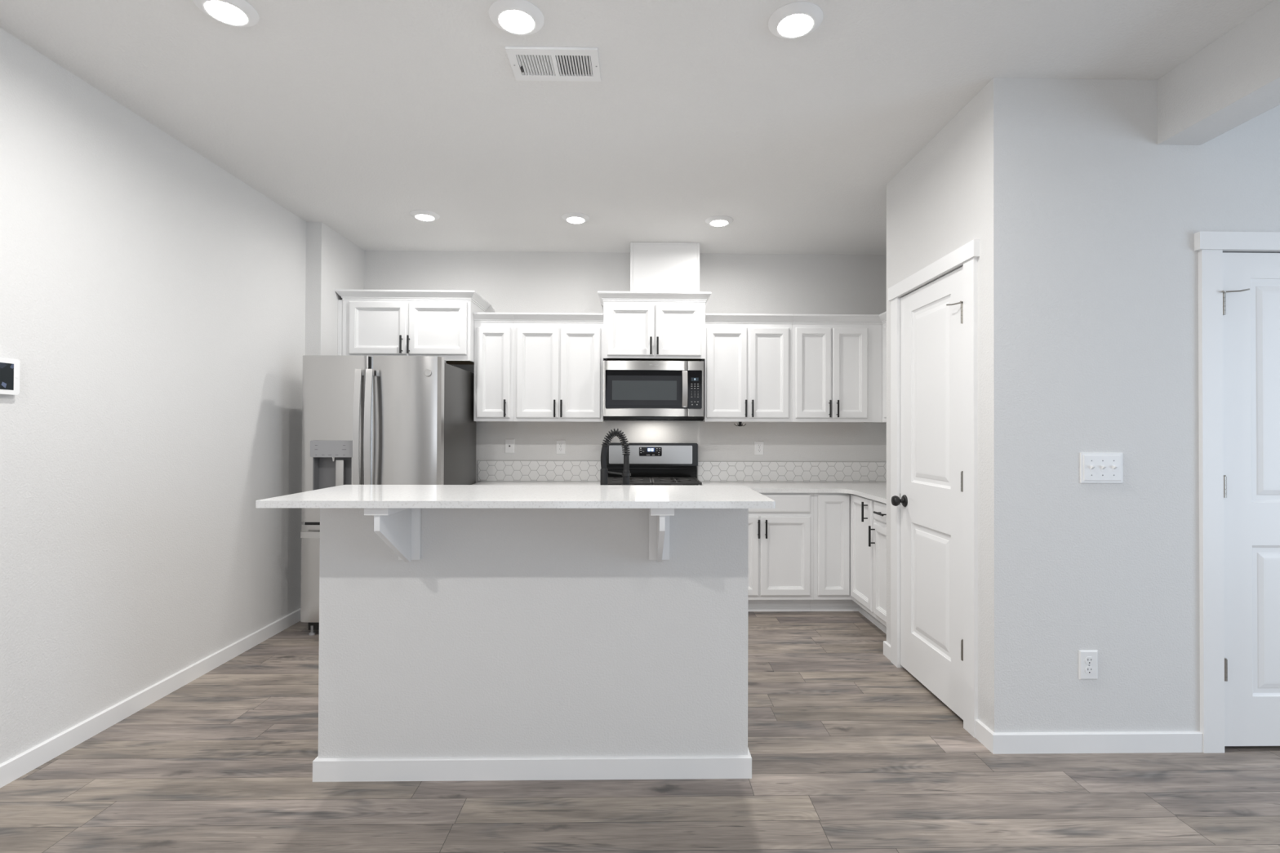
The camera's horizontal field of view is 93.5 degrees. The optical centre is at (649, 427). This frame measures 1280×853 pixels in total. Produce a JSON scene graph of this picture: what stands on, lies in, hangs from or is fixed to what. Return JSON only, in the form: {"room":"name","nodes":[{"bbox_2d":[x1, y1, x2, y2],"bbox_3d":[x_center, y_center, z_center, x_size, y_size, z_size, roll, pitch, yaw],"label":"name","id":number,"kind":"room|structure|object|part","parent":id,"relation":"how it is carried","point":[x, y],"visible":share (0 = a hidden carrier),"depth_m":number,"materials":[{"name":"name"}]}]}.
{"room":"kitchen","nodes":[
{"label":"kitchen","id":0,"kind":"room"},
{"bbox_2d":[0,27,306,764],"bbox_3d":[-2.391,-0.088,0.325,0.120,2.765,7.740,0,0,-1],"label":"wall","id":1,"kind":"structure","parent":0,"point":[153,298],"depth_m":2.73,"materials":[{"name":"white paint"}]},
{"bbox_2d":[0,357,19,395],"bbox_3d":[-2.354,-0.188,2.139,0.023,0.133,0.205,0,0,-1],"label":"thermostat","id":2,"kind":"object","parent":1,"relation":"attached to","point":[9,367],"visible":1,"depth_m":2.21,"materials":[{"name":"white plastic"}]},
{"bbox_2d":[0,608,300,788],"bbox_3d":[-2.282,1.258,0.646,0.120,0.080,8.400,0,0,-1],"label":"baseboard","id":3,"kind":"structure","parent":1,"relation":"attached to","point":[31,759],"depth_m":2.73,"materials":[{"name":"white wood"}]},
{"bbox_2d":[303,221,364,524],"bbox_3d":[-2.418,-0.054,4.525,0.227,2.765,0.660,0,0,-1],"label":"wall","id":4,"kind":"structure","parent":0,"point":[333,261],"depth_m":4.26,"materials":[{"name":"white paint"}]},
{"bbox_2d":[364,250,886,483],"bbox_3d":[1.043,-0.039,4.981,7.165,2.765,0.120,0,0,-1],"label":"wall","id":5,"kind":"structure","parent":0,"point":[511,282],"depth_m":4.91,"materials":[{"name":"white paint"}]},
{"bbox_2d":[334,288,490,366],"bbox_3d":[-1.797,-0.750,4.627,1.015,0.511,0.487,0,0,-1],"label":"upper cabinet","id":6,"kind":"object","parent":5,"relation":"attached to","point":[371,322],"visible":0.91,"depth_m":4.44,"materials":[{"name":"white wood"}]},
{"bbox_3d":[-1.999,-0.733,4.429,0.420,0.389,0.017,0,0,-1],"label":"door","id":7,"kind":"part","parent":6,"relation":"part of","materials":[{"name":"white wood"}]},
{"bbox_3d":[-1.818,-0.607,4.402,0.014,0.131,0.040,0,0,-1],"label":"handle","id":8,"kind":"part","parent":6,"relation":"part of","materials":[{"name":"black metal"}]},
{"bbox_3d":[-1.765,-0.607,4.403,0.014,0.131,0.040,0,0,-1],"label":"handle","id":9,"kind":"part","parent":6,"relation":"part of","materials":[{"name":"black metal"}]},
{"bbox_3d":[-1.796,-0.972,4.638,1.015,0.066,0.466,0,0,-1],"label":"crown moulding","id":10,"kind":"part","parent":6,"relation":"part of","materials":[{"name":"white wood"}]},
{"bbox_3d":[-1.563,-0.732,4.437,0.425,0.389,0.017,0,0,-1],"label":"door","id":11,"kind":"part","parent":6,"relation":"part of","materials":[{"name":"white wood"}]},
{"bbox_3d":[-1.798,-0.518,4.661,0.903,0.012,0.403,0,0,-1],"label":"panel","id":12,"kind":"part","parent":6,"relation":"part of","materials":[{"name":"black"}]},
{"bbox_2d":[472,312,518,422],"bbox_3d":[-1.182,-0.454,4.686,0.296,0.816,0.387,0,0,-1],"label":"upper cabinet","id":13,"kind":"object","parent":5,"relation":"attached to","point":[493,331],"visible":0.95,"depth_m":4.55,"materials":[{"name":"white wood"}]},
{"bbox_3d":[-1.178,-0.830,4.535,0.296,0.066,0.040,0,0,-1],"label":"crown moulding","id":14,"kind":"part","parent":13,"relation":"part of","materials":[{"name":"white wood"}]},
{"bbox_3d":[-1.180,-0.417,4.542,0.249,0.685,0.017,0,0,-1],"label":"door","id":15,"kind":"part","parent":13,"relation":"part of","materials":[{"name":"white wood"}]},
{"bbox_3d":[-1.086,-0.144,4.512,0.014,0.131,0.040,0,0,-1],"label":"handle","id":16,"kind":"part","parent":13,"relation":"part of","materials":[{"name":"black metal"}]},
{"bbox_2d":[504,439,514,453],"bbox_3d":[-1.135,0.150,4.874,0.077,0.115,0.008,0,0,-1],"label":"jack plate","id":17,"kind":"object","parent":5,"relation":"attached to","point":[508,443],"visible":1,"depth_m":4.87,"materials":[{"name":"white plastic"}]},
{"bbox_2d":[477,460,600,481],"bbox_3d":[-0.885,0.352,4.876,1.013,0.166,0.010,0,0,-1],"label":"tile backsplash","id":18,"kind":"structure","parent":5,"relation":"attached to","point":[487,470],"depth_m":4.87,"materials":[{"name":"white tile"}]},
{"bbox_2d":[512,312,605,422],"bbox_3d":[-0.695,-0.452,4.696,0.677,0.816,0.387,0,0,-1],"label":"upper cabinet","id":19,"kind":"object","parent":5,"relation":"attached to","point":[558,359],"visible":0.97,"depth_m":4.55,"materials":[{"name":"white wood"}]},
{"bbox_3d":[-0.848,-0.415,4.549,0.318,0.685,0.017,0,0,-1],"label":"door","id":20,"kind":"part","parent":19,"relation":"part of","materials":[{"name":"white wood"}]},
{"bbox_3d":[-0.714,-0.143,4.519,0.014,0.131,0.040,0,0,-1],"label":"handle","id":21,"kind":"part","parent":19,"relation":"part of","materials":[{"name":"black metal"}]},
{"bbox_3d":[-0.691,-0.829,4.544,0.677,0.066,0.040,0,0,-1],"label":"crown moulding","id":22,"kind":"part","parent":19,"relation":"part of","materials":[{"name":"white wood"}]},
{"bbox_3d":[-0.664,-0.143,4.520,0.014,0.131,0.040,0,0,-1],"label":"handle","id":23,"kind":"part","parent":19,"relation":"part of","materials":[{"name":"black metal"}]},
{"bbox_3d":[-0.525,-0.414,4.555,0.304,0.685,0.017,0,0,-1],"label":"door","id":24,"kind":"part","parent":19,"relation":"part of","materials":[{"name":"white wood"}]},
{"bbox_2d":[555,440,565,453],"bbox_3d":[-0.722,0.159,4.882,0.077,0.115,0.009,0,0,-1],"label":"outlet","id":25,"kind":"object","parent":5,"relation":"attached to","point":[560,444],"visible":1,"depth_m":4.88,"materials":[{"name":"white plastic"}]},
{"bbox_2d":[597,291,711,360],"bbox_3d":[0.032,-0.768,4.695,0.849,0.496,0.422,0,0,-1],"label":"upper cabinet","id":26,"kind":"object","parent":5,"relation":"attached to","point":[638,326],"visible":0.96,"depth_m":4.54,"materials":[{"name":"white wood"}]},
{"bbox_3d":[-0.143,-0.735,4.530,0.353,0.386,0.017,0,0,-1],"label":"door","id":27,"kind":"part","parent":26,"relation":"part of","materials":[{"name":"white wood"}]},
{"bbox_3d":[0.008,-0.612,4.502,0.014,0.131,0.040,0,0,-1],"label":"handle","id":28,"kind":"part","parent":26,"relation":"part of","materials":[{"name":"black metal"}]},
{"bbox_2d":[603,360,703,421],"bbox_3d":[0.025,-0.273,4.666,0.754,0.447,0.452,0,0,-1],"label":"microwave","id":29,"kind":"object","parent":26,"relation":"attached to","point":[633,390],"visible":1,"depth_m":4.48,"materials":[{"name":"silver metal"}]},
{"bbox_3d":[-0.024,-0.286,4.486,0.614,0.284,0.024,0,0,-1],"label":"door glass","id":30,"kind":"part","parent":29,"relation":"part of","materials":[{"name":"black glass"}]},
{"bbox_3d":[0.260,-0.285,4.463,0.040,0.273,0.038,0,0,-1],"label":"handle","id":31,"kind":"part","parent":29,"relation":"part of","materials":[{"name":"silver metal"}]},
{"bbox_3d":[0.336,-0.284,4.493,0.102,0.284,0.024,0,0,-1],"label":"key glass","id":32,"kind":"part","parent":29,"relation":"part of","materials":[{"name":"black glass"}]},
{"bbox_3d":[0.344,-0.289,4.504,0.123,0.414,0.032,0,0,-1],"label":"control panel","id":33,"kind":"part","parent":29,"relation":"part of","materials":[{"name":"silver metal"}]},
{"bbox_3d":[0.030,-0.544,4.729,0.737,0.012,0.338,0,0,-1],"label":"panel","id":34,"kind":"part","parent":26,"relation":"part of","materials":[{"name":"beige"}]},
{"bbox_3d":[0.032,-0.983,4.705,0.849,0.066,0.401,0,0,-1],"label":"crown moulding","id":35,"kind":"part","parent":26,"relation":"part of","materials":[{"name":"white wood"}]},
{"bbox_3d":[0.058,-0.611,4.503,0.014,0.131,0.040,0,0,-1],"label":"handle","id":36,"kind":"part","parent":26,"relation":"part of","materials":[{"name":"black metal"}]},
{"bbox_3d":[0.216,-0.734,4.537,0.343,0.386,0.017,0,0,-1],"label":"door","id":37,"kind":"part","parent":26,"relation":"part of","materials":[{"name":"white wood"}]},
{"bbox_2d":[630,242,699,292],"bbox_3d":[0.114,-1.193,4.774,0.534,0.464,0.275,0,0,-1],"label":"chase","id":38,"kind":"object","parent":5,"relation":"attached to","point":[654,266],"visible":0.68,"depth_m":4.64,"materials":[{"name":"white paint"}]},
{"bbox_2d":[700,313,793,422],"bbox_3d":[0.749,-0.451,4.723,0.665,0.816,0.387,0,0,-1],"label":"upper cabinet","id":39,"kind":"object","parent":5,"relation":"attached to","point":[748,361],"visible":0.99,"depth_m":4.58,"materials":[{"name":"white wood"}]},
{"bbox_3d":[0.585,-0.417,4.576,0.308,0.687,0.017,0,0,-1],"label":"door","id":40,"kind":"part","parent":39,"relation":"part of","materials":[{"name":"white wood"}]},
{"bbox_2d":[733,422,746,426],"bbox_3d":[0.701,-0.035,4.675,0.074,0.053,0.074,0,-1,30],"label":"hook","id":41,"kind":"object","parent":39,"relation":"attached to","point":[740,424],"visible":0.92,"depth_m":4.66,"materials":[{"name":"black metal"}]},
{"bbox_3d":[0.726,-0.144,4.547,0.014,0.131,0.040,0,0,-1],"label":"handle","id":42,"kind":"part","parent":39,"relation":"part of","materials":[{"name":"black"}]},
{"bbox_3d":[0.753,-0.828,4.572,0.665,0.066,0.040,0,0,-1],"label":"crown moulding","id":43,"kind":"part","parent":39,"relation":"part of","materials":[{"name":"white wood"}]},
{"bbox_3d":[0.776,-0.144,4.548,0.014,0.131,0.040,0,0,-1],"label":"handle","id":44,"kind":"part","parent":39,"relation":"part of","materials":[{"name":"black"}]},
{"bbox_3d":[0.907,-0.416,4.582,0.303,0.687,0.017,0,0,-1],"label":"door","id":45,"kind":"part","parent":39,"relation":"part of","materials":[{"name":"white wood"}]},
{"bbox_2d":[754,440,764,455],"bbox_3d":[0.893,0.168,4.912,0.077,0.114,0.009,0,0,-1],"label":"outlet","id":46,"kind":"object","parent":5,"relation":"attached to","point":[758,445],"visible":1,"depth_m":4.91,"materials":[{"name":"white plastic"}]},
{"bbox_2d":[697,461,886,481],"bbox_3d":[1.221,0.360,4.917,1.667,0.164,0.010,0,0,-1],"label":"tile backsplash","id":47,"kind":"structure","parent":5,"relation":"attached to","point":[707,471],"depth_m":4.91,"materials":[{"name":"white tile"}]},
{"bbox_2d":[783,314,881,422],"bbox_3d":[1.428,-0.449,4.736,0.691,0.816,0.387,0,0,-1],"label":"upper cabinet","id":48,"kind":"object","parent":5,"relation":"attached to","point":[837,358],"visible":0.93,"depth_m":4.60,"materials":[{"name":"white wood"}]},
{"bbox_3d":[1.246,-0.417,4.589,0.271,0.689,0.017,0,0,-1],"label":"door","id":49,"kind":"part","parent":48,"relation":"part of","materials":[{"name":"white wood"}]},
{"bbox_3d":[1.365,-0.143,4.559,0.014,0.131,0.040,0,0,-1],"label":"handle","id":50,"kind":"part","parent":48,"relation":"part of","materials":[{"name":"black metal"}]},
{"bbox_3d":[1.432,-0.825,4.585,0.691,0.066,0.040,0,0,-1],"label":"crown moulding","id":51,"kind":"part","parent":48,"relation":"part of","materials":[{"name":"white wood"}]},
{"bbox_3d":[1.424,-0.142,4.560,0.014,0.131,0.040,0,0,-1],"label":"handle","id":52,"kind":"part","parent":48,"relation":"part of","materials":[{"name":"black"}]},
{"bbox_3d":[1.528,-0.416,4.594,0.266,0.689,0.017,0,0,-1],"label":"door","id":53,"kind":"part","parent":48,"relation":"part of","materials":[{"name":"white wood"}]},
{"bbox_2d":[0,0,1274,254],"bbox_3d":[1.129,-1.505,0.734,7.165,0.100,8.640,0,0,-1],"label":"ceiling","id":54,"kind":"structure","parent":0,"point":[353,117],"depth_m":2.62,"materials":[{"name":"white paint"}]},
{"bbox_2d":[192,0,259,26],"bbox_3d":[-1.465,-1.438,2.084,0.191,0.031,0.191,0,0,-1],"label":"recessed light","id":55,"kind":"object","parent":54,"relation":"in","point":[233,12],"visible":1,"depth_m":2.07,"materials":[{"name":"white plastic"}]},
{"bbox_2d":[409,209,439,221],"bbox_3d":[-1.520,-1.422,4.071,0.191,0.031,0.191,0,0,-1],"label":"recessed light","id":56,"kind":"object","parent":54,"relation":"in","point":[421,215],"visible":1,"depth_m":4.03,"materials":[{"name":"white plastic"}]},
{"bbox_2d":[488,0,544,35],"bbox_3d":[-0.470,-1.434,2.125,0.191,0.031,0.191,0,0,-1],"label":"recessed light","id":57,"kind":"object","parent":54,"relation":"in","point":[519,17],"visible":1,"depth_m":2.10,"materials":[{"name":"white plastic"}]},
{"bbox_2d":[505,45,600,81],"bbox_3d":[-0.376,-1.439,2.392,0.350,0.016,0.206,0,0,-1],"label":"ceiling vent","id":58,"kind":"object","parent":54,"relation":"in","point":[527,63],"visible":1,"depth_m":2.38,"materials":[{"name":"white plastic"}]},
{"bbox_2d":[561,212,590,223],"bbox_3d":[-0.506,-1.418,4.111,0.191,0.031,0.191,0,0,-1],"label":"recessed light","id":59,"kind":"object","parent":54,"relation":"in","point":[571,217],"visible":1,"depth_m":4.07,"materials":[{"name":"white plastic"}]},
{"bbox_2d":[705,215,733,226],"bbox_3d":[0.478,-1.414,4.159,0.191,0.031,0.191,0,0,-1],"label":"recessed light","id":60,"kind":"object","parent":54,"relation":"in","point":[717,220],"visible":1,"depth_m":4.12,"materials":[{"name":"white plastic"}]},
{"bbox_2d":[768,1,823,39],"bbox_3d":[0.517,-1.431,2.140,0.191,0.031,0.191,0,0,-1],"label":"recessed light","id":61,"kind":"object","parent":54,"relation":"in","point":[793,20],"visible":1,"depth_m":2.11,"materials":[{"name":"white plastic"}]},
{"bbox_2d":[1157,0,1279,145],"bbox_3d":[2.245,-1.327,-0.477,0.179,0.269,5.939,0,0,-1],"label":"beam","id":62,"kind":"structure","parent":54,"relation":"attached to","point":[1233,80],"depth_m":2.23,"materials":[{"name":"white paint"}]},
{"bbox_2d":[0,611,1279,852],"bbox_3d":[1.119,1.359,0.711,7.165,0.100,8.640,0,0,-1],"label":"floor","id":63,"kind":"structure","parent":0,"point":[850,752],"depth_m":2.19,"materials":[{"name":"grey wood"}]},
{"bbox_2d":[300,355,475,635],"bbox_3d":[-1.775,0.439,4.217,0.862,1.779,0.973,0,0,-1],"label":"refrigerator","id":64,"kind":"object","parent":63,"relation":"on","point":[366,420],"visible":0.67,"depth_m":3.81,"materials":[{"name":"grey metal"}]},
{"bbox_3d":[-1.770,0.921,3.845,0.862,0.612,0.104,0,0,-1],"label":"freezer drawer","id":65,"kind":"part","parent":64,"relation":"part of","materials":[{"name":"silver metal"}]},
{"bbox_3d":[-2.001,0.135,3.825,0.266,0.105,0.083,0,0,-1],"label":"dispenser panel","id":66,"kind":"part","parent":64,"relation":"part of","materials":[{"name":"grey plastic"}]},
{"bbox_3d":[-1.992,0.071,3.847,0.412,1.051,0.104,0,0,-1],"label":"door","id":67,"kind":"part","parent":64,"relation":"part of","materials":[{"name":"silver metal"}]},
{"bbox_3d":[-1.825,0.079,3.770,0.037,0.896,0.075,0,0,-1],"label":"handle","id":68,"kind":"part","parent":64,"relation":"part of","materials":[{"name":"silver metal"}]},
{"bbox_3d":[-1.757,0.079,3.771,0.037,0.896,0.075,0,0,-1],"label":"handle","id":69,"kind":"part","parent":64,"relation":"part of","materials":[{"name":"silver metal"}]},
{"bbox_3d":[-1.557,0.073,3.856,0.442,1.051,0.104,0,0,-1],"label":"door","id":70,"kind":"part","parent":64,"relation":"part of","materials":[{"name":"silver metal"}]},
{"bbox_2d":[312,507,751,782],"bbox_3d":[-0.439,0.793,2.599,1.634,1.053,0.694,0,0,-1],"label":"kitchen island","id":71,"kind":"object","parent":63,"relation":"on","point":[520,644],"visible":0.92,"depth_m":2.26,"materials":[{"name":"white paint"}]},
{"bbox_2d":[364,507,421,562],"bbox_3d":[-0.894,0.380,2.108,0.078,0.237,0.302,0,0,-1],"label":"corbel","id":72,"kind":"object","parent":71,"relation":"attached to","point":[400,529],"visible":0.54,"depth_m":2.15,"materials":[{"name":"white wood"}]},
{"bbox_3d":[-0.893,0.274,2.100,0.078,0.026,0.284,0,0,-1],"label":"plate","id":73,"kind":"part","parent":72,"relation":"part of","materials":[{"name":"white wood"}]},
{"bbox_3d":[-0.896,0.378,2.250,0.078,0.231,0.018,0,0,-1],"label":"plate","id":74,"kind":"part","parent":72,"relation":"part of","materials":[{"name":"white wood"}]},
{"bbox_2d":[255,484,775,508],"bbox_3d":[-0.433,0.251,2.239,1.677,0.023,0.594,0,0,-1],"label":"countertop","id":75,"kind":"structure","parent":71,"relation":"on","point":[371,496],"depth_m":2.05,"materials":[{"name":"white stone"}]},
{"bbox_3d":[-0.435,1.277,2.314,1.634,0.080,0.133,0,0,-1],"label":"baseboard","id":76,"kind":"part","parent":71,"relation":"part of","materials":[{"name":"white wood"}]},
{"bbox_2d":[648,508,674,561],"bbox_3d":[0.038,0.383,2.126,0.078,0.237,0.302,0,0,-1],"label":"corbel","id":77,"kind":"object","parent":71,"relation":"attached to","point":[659,518],"visible":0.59,"depth_m":2.26,"materials":[{"name":"white wood"}]},
{"bbox_3d":[0.039,0.277,2.118,0.078,0.026,0.284,0,0,-1],"label":"plate","id":78,"kind":"part","parent":77,"relation":"part of","materials":[{"name":"white wood"}]},
{"bbox_3d":[-0.439,0.432,2.689,1.618,0.028,0.600,0,0,-1],"label":"island countertop","id":79,"kind":"structure","parent":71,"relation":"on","visible":0},
{"bbox_2d":[600,428,631,484],"bbox_3d":[-0.164,0.212,2.796,0.150,0.417,0.054,0,0,-1],"label":"kitchen faucet","id":80,"kind":"object","parent":79,"relation":"on","point":[604,472],"visible":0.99,"depth_m":2.78,"materials":[{"name":"black metal"}]},
{"bbox_3d":[-0.147,0.213,2.796,0.116,0.022,0.041,0,0,-1],"label":"holder arm","id":81,"kind":"part","parent":80,"relation":"part of","materials":[{"name":"black metal"}]},
{"bbox_2d":[606,443,702,485],"bbox_3d":[0.011,0.709,4.529,0.763,1.175,0.708,0,0,-1],"label":"gas range","id":82,"kind":"object","parent":63,"relation":"on","point":[650,464],"visible":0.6,"depth_m":4.83,"materials":[{"name":"silver metal"}]},
{"bbox_3d":[0.007,0.217,4.834,0.669,0.147,0.008,0,0,-1],"label":"guard plate","id":83,"kind":"part","parent":82,"relation":"part of","materials":[{"name":"silver metal"}]},
{"bbox_2d":[747,493,813,611],"bbox_3d":[0.782,0.903,4.577,0.771,0.873,0.655,0,0,-1],"label":"base cabinet","id":84,"kind":"object","parent":63,"relation":"on","point":[781,538],"visible":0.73,"depth_m":4.31,"materials":[{"name":"white wood"}]},
{"bbox_3d":[0.601,0.917,4.296,0.352,0.566,0.017,0,0,-1],"label":"door","id":85,"kind":"part","parent":84,"relation":"part of","materials":[{"name":"white wood"}]},
{"bbox_3d":[0.772,0.719,4.271,0.014,0.131,0.040,0,0,-1],"label":"handle","id":86,"kind":"part","parent":84,"relation":"part of","materials":[{"name":"black metal"}]},
{"bbox_3d":[0.825,0.719,4.272,0.014,0.131,0.040,0,0,-1],"label":"handle","id":87,"kind":"part","parent":84,"relation":"part of","materials":[{"name":"black metal"}]},
{"bbox_3d":[0.787,0.543,4.302,0.722,0.127,0.017,0,0,-1],"label":"drawer","id":88,"kind":"part","parent":84,"relation":"part of","materials":[{"name":"white wood"}]},
{"bbox_3d":[0.968,0.918,4.303,0.358,0.566,0.017,0,0,-1],"label":"door","id":89,"kind":"part","parent":84,"relation":"part of","materials":[{"name":"white wood"}]},
{"bbox_2d":[809,493,886,634],"bbox_3d":[1.616,0.905,4.410,0.888,0.873,1.022,0,0,-1],"label":"base cabinet","id":90,"kind":"object","parent":63,"relation":"on","point":[843,567],"visible":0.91,"depth_m":4.30,"materials":[{"name":"white wood"}]},
{"bbox_2d":[701,481,886,503],"bbox_3d":[1.236,0.450,4.226,1.661,0.028,1.384,0,0,-1],"label":"countertop","id":91,"kind":"structure","parent":90,"relation":"on","point":[875,491],"depth_m":4.43,"materials":[{"name":"white stone"}]},
{"bbox_3d":[1.316,0.843,4.310,0.228,0.719,0.017,0,0,-1],"label":"door","id":92,"kind":"part","parent":90,"relation":"part of","materials":[{"name":"white wood"}]},
{"bbox_3d":[1.444,0.839,4.112,0.017,0.725,0.380,0,0,-1],"label":"door","id":93,"kind":"part","parent":90,"relation":"part of","materials":[{"name":"white wood"}]},
{"bbox_3d":[1.418,0.557,3.978,0.040,0.131,0.014,0,0,-1],"label":"handle","id":94,"kind":"part","parent":90,"relation":"part of","materials":[{"name":"black metal"}]},
{"bbox_2d":[868,500,886,626],"bbox_3d":[1.738,0.899,3.720,0.671,0.873,0.359,0,0,-1],"label":"base cabinet","id":95,"kind":"object","parent":63,"relation":"on","point":[879,529],"visible":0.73,"depth_m":3.81,"materials":[{"name":"white wood"}]},
{"bbox_3d":[1.420,0.696,3.856,0.040,0.131,0.014,0,0,-1],"label":"handle","id":96,"kind":"part","parent":95,"relation":"part of","materials":[{"name":"black metal"}]},
{"bbox_3d":[1.453,0.531,3.718,0.017,0.117,0.340,0,0,-1],"label":"drawer","id":97,"kind":"part","parent":95,"relation":"part of","materials":[{"name":"white wood"}]},
{"bbox_3d":[1.423,0.532,3.718,0.040,0.014,0.131,0,0,-1],"label":"handle","id":98,"kind":"part","parent":95,"relation":"part of","materials":[{"name":"black metal"}]},
{"bbox_3d":[1.452,0.905,3.715,0.017,0.585,0.340,0,0,-1],"label":"door","id":99,"kind":"part","parent":95,"relation":"part of","materials":[{"name":"white wood"}]},
{"bbox_3d":[-0.853,0.898,4.546,0.958,0.873,0.655,0,0,-1],"label":"base cabinet","id":100,"kind":"object","parent":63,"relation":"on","visible":0},
{"bbox_2d":[471,480,599,484],"bbox_3d":[-0.858,0.446,4.562,0.971,0.028,0.632,0,0,-1],"label":"countertop","id":101,"kind":"structure","parent":100,"relation":"on","point":[483,482],"depth_m":4.70,"materials":[{"name":"white stone"}]},
{"bbox_2d":[886,77,1023,733],"bbox_3d":[1.459,-0.053,3.003,0.120,2.765,1.071,0,0,-1],"label":"wall","id":102,"kind":"structure","parent":0,"point":[965,184],"depth_m":2.50,"materials":[{"name":"white paint"}]},
{"bbox_2d":[888,239,979,737],"bbox_3d":[1.422,0.264,3.008,0.192,2.130,0.884,0,0,-1],"label":"door","id":103,"kind":"structure","parent":102,"relation":"in","point":[934,310],"depth_m":2.93,"materials":[{"name":"white wood"}]},
{"bbox_3d":[1.382,0.303,3.390,0.017,2.058,0.086,0,0,-1],"label":"casing","id":104,"kind":"part","parent":103,"relation":"part of","materials":[{"name":"white wood"}]},
{"bbox_3d":[1.350,0.400,3.285,0.060,0.057,0.057,0,0,-1],"label":"knob","id":105,"kind":"part","parent":103,"relation":"part of","materials":[{"name":"black metal"}]},
{"bbox_3d":[1.414,-0.167,3.012,0.030,0.912,0.406,0,0,-1],"label":"panel","id":106,"kind":"part","parent":103,"relation":"part of","materials":[{"name":"white wood"}]},
{"bbox_3d":[1.411,0.797,3.004,0.030,0.588,0.406,0,0,-1],"label":"panel","id":107,"kind":"part","parent":103,"relation":"part of","materials":[{"name":"white wood"}]},
{"bbox_3d":[1.388,-0.765,3.015,0.026,0.072,0.884,0,0,-1],"label":"header casing","id":108,"kind":"part","parent":103,"relation":"part of","materials":[{"name":"white wood"}]},
{"bbox_3d":[1.397,0.297,2.624,0.017,2.058,0.086,0,0,-1],"label":"casing","id":109,"kind":"part","parent":103,"relation":"part of","materials":[{"name":"white wood"}]},
{"bbox_2d":[883,640,1203,754],"bbox_3d":[1.821,1.290,3.000,0.879,0.080,1.097,0,0,-1],"label":"baseboard","id":110,"kind":"structure","parent":102,"relation":"attached to","point":[1135,742],"depth_m":2.45,"materials":[{"name":"white wood"}]},
{"bbox_2d":[1022,77,1279,732],"bbox_3d":[3.040,-0.052,2.558,3.024,2.765,0.120,0,0,-1],"label":"wall","id":111,"kind":"structure","parent":0,"point":[1112,214],"depth_m":2.48,"materials":[{"name":"white paint"}]},
{"bbox_2d":[1078,650,1097,679],"bbox_3d":[1.794,0.971,2.462,0.077,0.119,0.009,0,0,-1],"label":"outlet","id":112,"kind":"object","parent":111,"relation":"attached to","point":[1087,660],"visible":1,"depth_m":2.46,"materials":[{"name":"white plastic"}]},
{"bbox_2d":[1084,666,1093,674],"bbox_3d":[1.794,0.991,2.459,0.034,0.029,0.003,0,0,-1],"label":"receptacle","id":113,"kind":"object","parent":112,"relation":"attached to","point":[1088,670],"depth_m":2.46,"materials":[{"name":"grey plastic"}]},
{"bbox_2d":[1084,657,1093,664],"bbox_3d":[1.794,0.952,2.459,0.034,0.029,0.003,0,0,-1],"label":"receptacle","id":114,"kind":"object","parent":112,"relation":"attached to","point":[1088,660],"depth_m":2.46,"materials":[{"name":"grey plastic"}]},
{"bbox_2d":[1080,452,1123,483],"bbox_3d":[1.853,0.166,2.462,0.175,0.125,0.024,0,0,-1],"label":"light switch","id":115,"kind":"object","parent":111,"relation":"attached to","point":[1095,468],"visible":1,"depth_m":2.46,"materials":[{"name":"white plastic"}]},
{"bbox_2d":[1194,231,1279,753],"bbox_3d":[2.756,0.265,2.529,1.021,2.130,0.163,0,0,-1],"label":"door","id":116,"kind":"structure","parent":111,"relation":"in","point":[1239,272],"depth_m":2.48,"materials":[{"name":"white wood"}]},
{"bbox_3d":[2.305,0.299,2.473,0.086,2.058,0.017,0,0,-1],"label":"casing","id":117,"kind":"part","parent":116,"relation":"part of","materials":[{"name":"white wood"}]},
{"bbox_3d":[2.760,-0.765,2.486,1.021,0.072,0.026,0,0,-1],"label":"header casing","id":118,"kind":"part","parent":116,"relation":"part of","materials":[{"name":"white wood"}]},
{"bbox_3d":[2.758,-0.153,2.509,0.547,0.928,0.030,0,0,-1],"label":"panel","id":119,"kind":"part","parent":116,"relation":"part of","materials":[{"name":"white wood"}]},
{"bbox_3d":[2.755,0.798,2.501,0.547,0.622,0.030,0,0,-1],"label":"panel","id":120,"kind":"part","parent":116,"relation":"part of","materials":[{"name":"white wood"}]},
{"bbox_3d":[2.139,-0.045,3.772,0.120,2.765,2.341,0,0,-1],"label":"wall","id":121,"kind":"structure","parent":0,"visible":0},
{"bbox_2d":[870,311,886,422],"bbox_3d":[1.897,-0.451,4.246,0.343,0.816,1.382,0,0,-1],"label":"upper cabinet","id":122,"kind":"object","parent":121,"relation":"attached to","point":[882,316],"visible":0.06,"depth_m":4.55,"materials":[{"name":"white wood"}]},
{"bbox_3d":[1.769,-0.828,4.083,0.040,0.066,1.056,0,0,-1],"label":"crown moulding","id":123,"kind":"part","parent":122,"relation":"part of","materials":[{"name":"white wood"}]},
{"bbox_3d":[1.774,-0.418,4.308,0.017,0.689,0.460,0,0,-1],"label":"door","id":124,"kind":"part","parent":122,"relation":"part of","materials":[{"name":"white wood"}]}
]}

